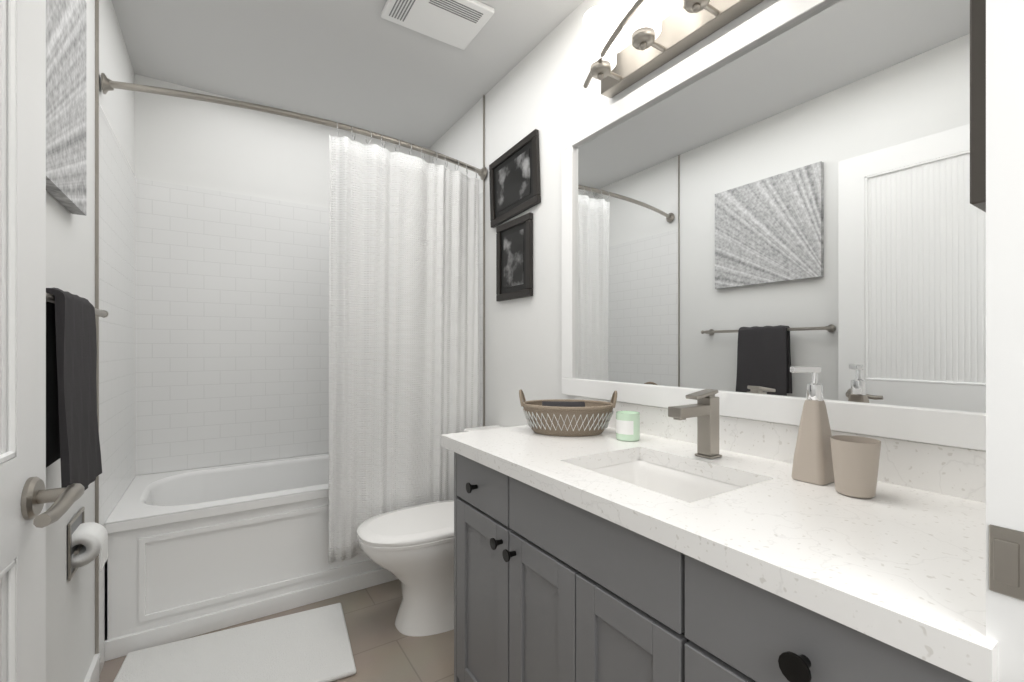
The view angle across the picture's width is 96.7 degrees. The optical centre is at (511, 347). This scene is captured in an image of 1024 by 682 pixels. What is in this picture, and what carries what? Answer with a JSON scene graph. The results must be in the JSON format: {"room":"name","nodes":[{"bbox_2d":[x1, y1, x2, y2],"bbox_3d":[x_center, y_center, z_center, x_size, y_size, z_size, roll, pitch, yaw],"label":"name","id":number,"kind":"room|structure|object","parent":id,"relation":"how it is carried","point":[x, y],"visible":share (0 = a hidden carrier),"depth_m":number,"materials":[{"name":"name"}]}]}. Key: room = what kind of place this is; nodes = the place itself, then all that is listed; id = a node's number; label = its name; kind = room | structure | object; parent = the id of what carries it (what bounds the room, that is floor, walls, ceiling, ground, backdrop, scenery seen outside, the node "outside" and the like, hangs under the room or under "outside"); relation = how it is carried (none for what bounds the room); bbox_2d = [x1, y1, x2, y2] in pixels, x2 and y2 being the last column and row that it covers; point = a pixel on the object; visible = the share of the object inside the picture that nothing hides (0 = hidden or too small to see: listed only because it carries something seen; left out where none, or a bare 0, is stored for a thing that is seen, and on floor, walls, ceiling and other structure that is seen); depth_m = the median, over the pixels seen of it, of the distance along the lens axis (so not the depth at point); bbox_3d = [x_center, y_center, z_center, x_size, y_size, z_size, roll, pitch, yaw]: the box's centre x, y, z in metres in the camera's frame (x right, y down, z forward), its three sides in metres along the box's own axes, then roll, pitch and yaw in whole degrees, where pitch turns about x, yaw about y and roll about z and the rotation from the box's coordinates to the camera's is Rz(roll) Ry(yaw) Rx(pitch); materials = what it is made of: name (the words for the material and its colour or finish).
{"room":"bathroom","nodes":[
{"label":"bathroom","id":0,"kind":"room"},
{"bbox_2d":[46,0,133,681],"bbox_3d":[-0.922,-0.120,0.644,0.100,2.640,4.280,0,0,-33],"label":"wall","id":1,"kind":"structure","parent":0,"point":[70,604],"depth_m":1.48,"materials":[{"name":"white paint"}]},
{"bbox_2d":[46,0,85,215],"bbox_3d":[-1.139,-0.730,1.108,0.032,0.650,0.655,0,0,-33],"label":"canvas art","id":2,"kind":"object","parent":1,"relation":"attached to","point":[66,104],"visible":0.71,"depth_m":1.22},
{"bbox_2d":[46,288,108,489],"bbox_3d":[-1.112,0.107,1.128,0.099,0.487,0.824,0,0,-33],"label":"towel rail","id":3,"kind":"object","parent":1,"relation":"attached to","point":[72,440],"visible":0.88,"depth_m":1.07,"materials":[{"name":"black fabric"}]},
{"bbox_2d":[68,507,107,580],"bbox_3d":[-1.334,0.600,1.413,0.104,0.170,0.170,0,0,-33],"label":"toilet paper holder","id":4,"kind":"object","parent":1,"relation":"attached to","point":[87,542],"visible":0.94,"depth_m":1.39,"materials":[{"name":"white paper"}]},
{"bbox_2d":[84,653,99,681],"bbox_3d":[-0.934,1.150,0.769,0.014,0.100,2.064,0,0,-33],"label":"baseboard","id":5,"kind":"structure","parent":1,"relation":"attached to","point":[92,675],"depth_m":1.58,"materials":[{"name":"white paint"}]},
{"bbox_2d":[99,104,135,676],"bbox_3d":[-1.738,0.155,2.016,0.008,2.090,0.890,0,0,-33],"label":"tile","id":6,"kind":"structure","parent":1,"relation":"attached to","point":[117,303],"depth_m":1.91,"materials":[{"name":"white tile"}]},
{"bbox_2d":[95,0,484,653],"bbox_3d":[-0.828,-0.120,2.115,1.648,2.640,0.086,0,0,-33],"label":"trim","id":7,"kind":"structure","parent":1,"relation":"attached to","point":[97,286],"depth_m":1.64,"materials":[{"name":"silver metal"}]},
{"bbox_2d":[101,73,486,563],"bbox_3d":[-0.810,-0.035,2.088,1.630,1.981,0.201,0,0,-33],"label":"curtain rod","id":8,"kind":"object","parent":1,"relation":"attached to","point":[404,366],"visible":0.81,"depth_m":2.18,"materials":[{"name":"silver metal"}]},
{"bbox_2d":[328,134,480,563],"bbox_3d":[-0.491,0.007,2.283,0.832,1.895,0.171,0,0,-33],"label":"shower curtain","id":9,"kind":"object","parent":8,"relation":"hanging from","point":[404,339],"depth_m":2.18,"materials":[{"name":"white fabric"}]},
{"bbox_2d":[99,579,453,681],"bbox_3d":[-0.186,1.250,1.116,2.848,0.100,4.280,0,0,-33],"label":"floor","id":10,"kind":"structure","parent":0,"point":[383,648],"depth_m":1.84,"materials":[{"name":"tile"}]},
{"bbox_2d":[113,603,355,681],"bbox_3d":[-1.030,1.188,1.716,0.780,0.021,0.500,0,0,-27],"label":"bath mat","id":11,"kind":"object","parent":10,"relation":"on","point":[312,645],"visible":0.96,"depth_m":1.74,"materials":[{"name":"white fabric"}]},
{"bbox_2d":[105,453,397,660],"bbox_3d":[-1.077,0.935,2.503,1.642,0.530,0.777,0,0,-33],"label":"bathtub","id":12,"kind":"object","parent":10,"relation":"on","point":[195,552],"visible":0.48,"depth_m":1.99,"materials":[{"name":"white ceramic"}]},
{"bbox_2d":[357,425,504,636],"bbox_3d":[-0.295,0.804,2.074,0.789,0.791,0.430,0,0,-33],"label":"toilet","id":13,"kind":"object","parent":10,"relation":"on","point":[411,548],"visible":0.35,"depth_m":1.91,"materials":[{"name":"white ceramic"}]},
{"bbox_2d":[441,396,997,681],"bbox_3d":[0.374,0.700,1.181,0.629,1.000,1.337,0,0,-33],"label":"bathroom vanity","id":14,"kind":"object","parent":10,"relation":"on","point":[605,555],"visible":1,"depth_m":0.88,"materials":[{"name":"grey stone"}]},
{"bbox_2d":[519,389,616,436],"bbox_3d":[0.197,0.224,1.618,0.310,0.150,0.281,0,0,-33],"label":"wicker basket","id":15,"kind":"object","parent":14,"relation":"on","point":[562,417],"visible":1,"depth_m":1.54,"materials":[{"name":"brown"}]},
{"bbox_2d":[616,411,639,440],"bbox_3d":[0.380,0.255,1.491,0.076,0.088,0.076,0,0,-33],"label":"candle jar","id":16,"kind":"object","parent":14,"relation":"on","point":[627,425],"visible":1,"depth_m":1.46,"materials":[{"name":"green glass"}]},
{"bbox_2d":[668,389,721,458],"bbox_3d":[0.492,0.207,1.225,0.171,0.184,0.052,0,0,-33],"label":"faucet","id":17,"kind":"object","parent":14,"relation":"on","point":[704,410],"visible":1,"depth_m":1.24,"materials":[{"name":"silver metal"}]},
{"bbox_2d":[790,366,833,484],"bbox_3d":[0.688,0.171,1.036,0.089,0.257,0.070,0,0,-33],"label":"soap dispenser","id":18,"kind":"object","parent":14,"relation":"on","point":[812,462],"visible":0.98,"depth_m":1.02,"materials":[{"name":"beige ceramic"}]},
{"bbox_2d":[830,435,880,498],"bbox_3d":[0.703,0.243,0.932,0.084,0.112,0.084,0,0,-33],"label":"cup","id":19,"kind":"object","parent":14,"relation":"on","point":[855,460],"visible":1,"depth_m":0.90,"materials":[{"name":"beige ceramic"}]},
{"bbox_2d":[134,74,428,475],"bbox_3d":[-1.315,-0.120,2.875,1.648,2.640,0.100,0,0,-33],"label":"wall","id":20,"kind":"structure","parent":0,"point":[211,146],"depth_m":2.62,"materials":[{"name":"white paint"}]},
{"bbox_2d":[136,178,328,474],"bbox_3d":[-1.286,-0.111,2.830,1.632,1.558,0.008,0,0,-33],"label":"tile","id":21,"kind":"structure","parent":20,"relation":"attached to","point":[232,328],"depth_m":2.60,"materials":[{"name":"white tile"}]},
{"bbox_2d":[112,0,583,147],"bbox_3d":[-0.186,-1.490,1.116,2.848,0.100,4.280,0,0,-33],"label":"ceiling","id":22,"kind":"structure","parent":0,"point":[362,64],"depth_m":2.24,"materials":[{"name":"white paint"}]},
{"bbox_2d":[381,0,493,49],"bbox_3d":[-0.318,-1.427,1.940,0.400,0.024,0.290,0,0,-33],"label":"ceiling vent","id":23,"kind":"object","parent":22,"relation":"in","point":[460,24],"visible":1,"depth_m":1.95,"materials":[{"name":"white plastic"}]},
{"bbox_2d":[429,0,779,460],"bbox_3d":[0.549,-0.120,1.588,0.100,2.640,4.280,0,0,-33],"label":"wall","id":24,"kind":"structure","parent":0,"point":[546,93],"depth_m":2.16,"materials":[{"name":"white paint"}]},
{"bbox_2d":[479,192,482,426],"bbox_3d":[-0.379,0.155,2.935,0.008,2.090,0.810,0,0,-33],"label":"tile","id":25,"kind":"structure","parent":24,"relation":"attached to","point":[481,293],"depth_m":2.61,"materials":[{"name":"white tile"}]},
{"bbox_2d":[496,212,532,301],"bbox_3d":[0.009,-0.450,2.314,0.022,0.400,0.315,0,0,-33],"label":"picture frame","id":26,"kind":"object","parent":24,"relation":"attached to","point":[514,258],"visible":1,"depth_m":2.29,"materials":[{"name":"black wood"}]},
{"bbox_2d":[489,129,540,227],"bbox_3d":[0.005,-0.845,2.320,0.022,0.350,0.440,0,-3,-33],"label":"picture frame","id":27,"kind":"object","parent":24,"relation":"attached to","point":[514,178],"visible":1,"depth_m":2.29,"materials":[{"name":"black wood"}]},
{"bbox_2d":[583,0,763,97],"bbox_3d":[0.471,-1.044,1.354,0.281,0.217,0.770,0,0,-33],"label":"sconce","id":28,"kind":"object","parent":24,"relation":"attached to","point":[654,39],"visible":1,"depth_m":1.46,"materials":[{"name":"silver metal"}]},
{"bbox_2d":[562,0,985,450],"bbox_3d":[0.594,-0.358,1.394,0.030,1.113,1.365,0,0,-33],"label":"mirror","id":29,"kind":"object","parent":24,"relation":"attached to","point":[755,208],"visible":0.73,"depth_m":1.18,"materials":[{"name":"white"}]},
{"bbox_3d":[0.343,-0.120,0.291,1.648,2.640,0.120,0,0,-33],"label":"wall","id":30,"kind":"structure","parent":0,"visible":0},
{"bbox_2d":[970,0,985,211],"bbox_3d":[0.713,-0.453,0.629,0.340,0.555,0.046,0,0,-33],"label":"picture frame","id":31,"kind":"object","parent":30,"relation":"attached to","point":[977,103],"visible":0.4,"depth_m":0.55,"materials":[{"name":"grey wood"}]},
{"bbox_2d":[986,0,1023,681],"bbox_3d":[0.150,0.060,0.169,1.085,2.280,0.142,0,0,-33],"label":"door frame","id":32,"kind":"structure","parent":30,"relation":"in","point":[1005,324],"depth_m":0.46,"materials":[{"name":"white paint"}]},
{"bbox_2d":[0,0,84,681],"bbox_3d":[-0.583,0.101,0.367,0.176,2.182,0.950,0,0,-30],"label":"door","id":33,"kind":"structure","parent":32,"relation":"attached to","point":[26,517],"depth_m":0.70,"materials":[{"name":"white paint"}]}
]}

